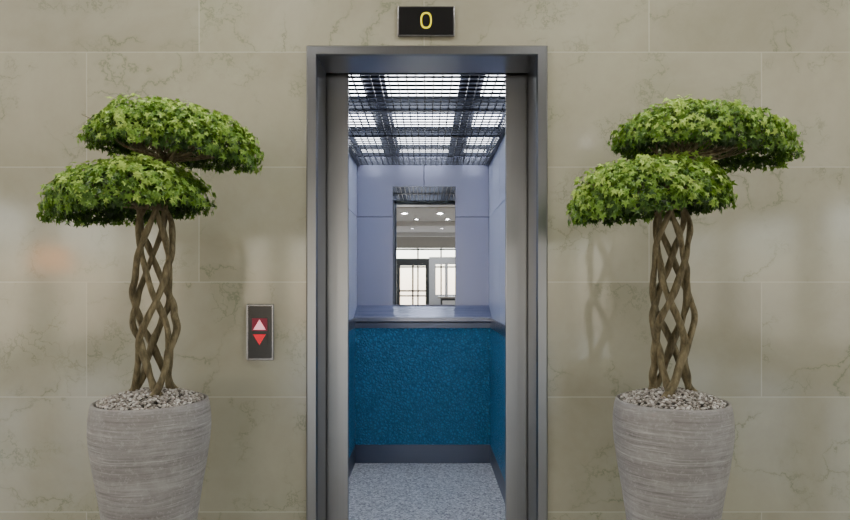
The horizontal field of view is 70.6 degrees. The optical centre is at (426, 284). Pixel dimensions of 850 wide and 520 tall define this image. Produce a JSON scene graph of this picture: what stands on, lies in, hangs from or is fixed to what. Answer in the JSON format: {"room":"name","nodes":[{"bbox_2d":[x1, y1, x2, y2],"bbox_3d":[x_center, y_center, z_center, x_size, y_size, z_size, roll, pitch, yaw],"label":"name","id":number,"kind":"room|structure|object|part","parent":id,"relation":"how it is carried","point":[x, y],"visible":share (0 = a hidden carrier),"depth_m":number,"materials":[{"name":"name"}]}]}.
{"room":"elevator lobby","nodes":[
{"label":"elevator lobby","id":0,"kind":"room"},
{"bbox_2d":[0,0,849,519],"bbox_3d":[0.000,-0.217,2.767,14.000,3.400,0.200,0,0,0],"label":"wall","id":1,"kind":"structure","parent":0,"point":[770,274],"depth_m":2.67,"materials":[{"name":"stone"}]},
{"bbox_2d":[247,304,273,359],"bbox_3d":[-0.739,0.209,2.655,0.120,0.250,0.021,0,0,0],"label":"panel","id":2,"kind":"object","parent":1,"relation":"attached to","point":[260,317],"visible":1,"depth_m":2.65,"materials":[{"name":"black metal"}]},
{"bbox_2d":[398,6,454,36],"bbox_3d":[-0.004,-1.167,2.655,0.252,0.132,0.022,0,0,0],"label":"indicator","id":3,"kind":"object","parent":1,"relation":"attached to","point":[413,21],"visible":1,"depth_m":2.65,"materials":[{"name":"black plastic"}]},
{"bbox_2d":[306,46,547,519],"bbox_3d":[0.000,0.013,4.106,2.000,3.060,2.922,0,0,0],"label":"elevator","id":4,"kind":"object","parent":1,"relation":"attached to","point":[427,166],"visible":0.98,"depth_m":4.07,"materials":[{"name":"metal"}]},
{"bbox_3d":[-0.591,0.197,2.917,0.419,2.548,0.030,0,0,0],"label":"door","id":5,"kind":"part","parent":4,"relation":"part of","materials":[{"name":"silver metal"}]},
{"bbox_3d":[-0.604,0.317,4.006,0.012,0.083,1.988,0,0,0],"label":"cabin wall rail","id":6,"kind":"part","parent":4,"relation":"part of","materials":[{"name":"metal"}]},
{"bbox_3d":[-0.026,-0.342,5.224,0.546,1.030,0.009,0,0,0],"label":"mirror frame","id":7,"kind":"part","parent":4,"relation":"part of","materials":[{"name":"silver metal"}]},
{"bbox_2d":[393,187,454,304],"bbox_3d":[-0.026,-0.342,5.226,0.540,1.025,0.007,0,0,0],"label":"mirror","id":8,"kind":"object","parent":4,"relation":"on","point":[423,217],"depth_m":5.22,"materials":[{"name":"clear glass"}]},
{"bbox_3d":[0.534,0.317,4.006,0.012,0.083,1.988,0,0,0],"label":"cabin wall rail","id":9,"kind":"part","parent":4,"relation":"part of","materials":[{"name":"metal"}]},
{"bbox_3d":[0.591,0.197,2.917,0.419,2.548,0.030,0,0,0],"label":"door","id":10,"kind":"part","parent":4,"relation":"part of","materials":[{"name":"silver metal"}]},
{"bbox_3d":[0.000,1.533,-5.333,14.000,0.100,16.000,0,0,0],"label":"floor","id":11,"kind":"structure","parent":0,"visible":0},
{"bbox_2d":[35,93,264,519],"bbox_3d":[-1.009,0.387,2.237,0.747,2.192,0.592,0,0,-41],"label":"potted tree","id":12,"kind":"object","parent":11,"relation":"on","point":[148,447],"visible":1,"depth_m":2.10,"materials":[{"name":"green plant"}]},
{"bbox_3d":[-1.018,0.953,2.217,0.417,1.060,0.417,0,0,0],"label":"pot","id":13,"kind":"part","parent":12,"relation":"part of","materials":[{"name":"stone"}]},
{"bbox_2d":[566,94,805,519],"bbox_3d":[0.944,0.388,2.231,0.933,2.190,0.561,0,0,-22],"label":"potted tree","id":14,"kind":"object","parent":11,"relation":"on","point":[674,446],"visible":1,"depth_m":2.08,"materials":[{"name":"green plant"}]},
{"bbox_3d":[0.904,0.953,2.217,0.417,1.060,0.417,0,0,0],"label":"pot","id":15,"kind":"part","parent":14,"relation":"part of","materials":[{"name":"stone"}]}
]}

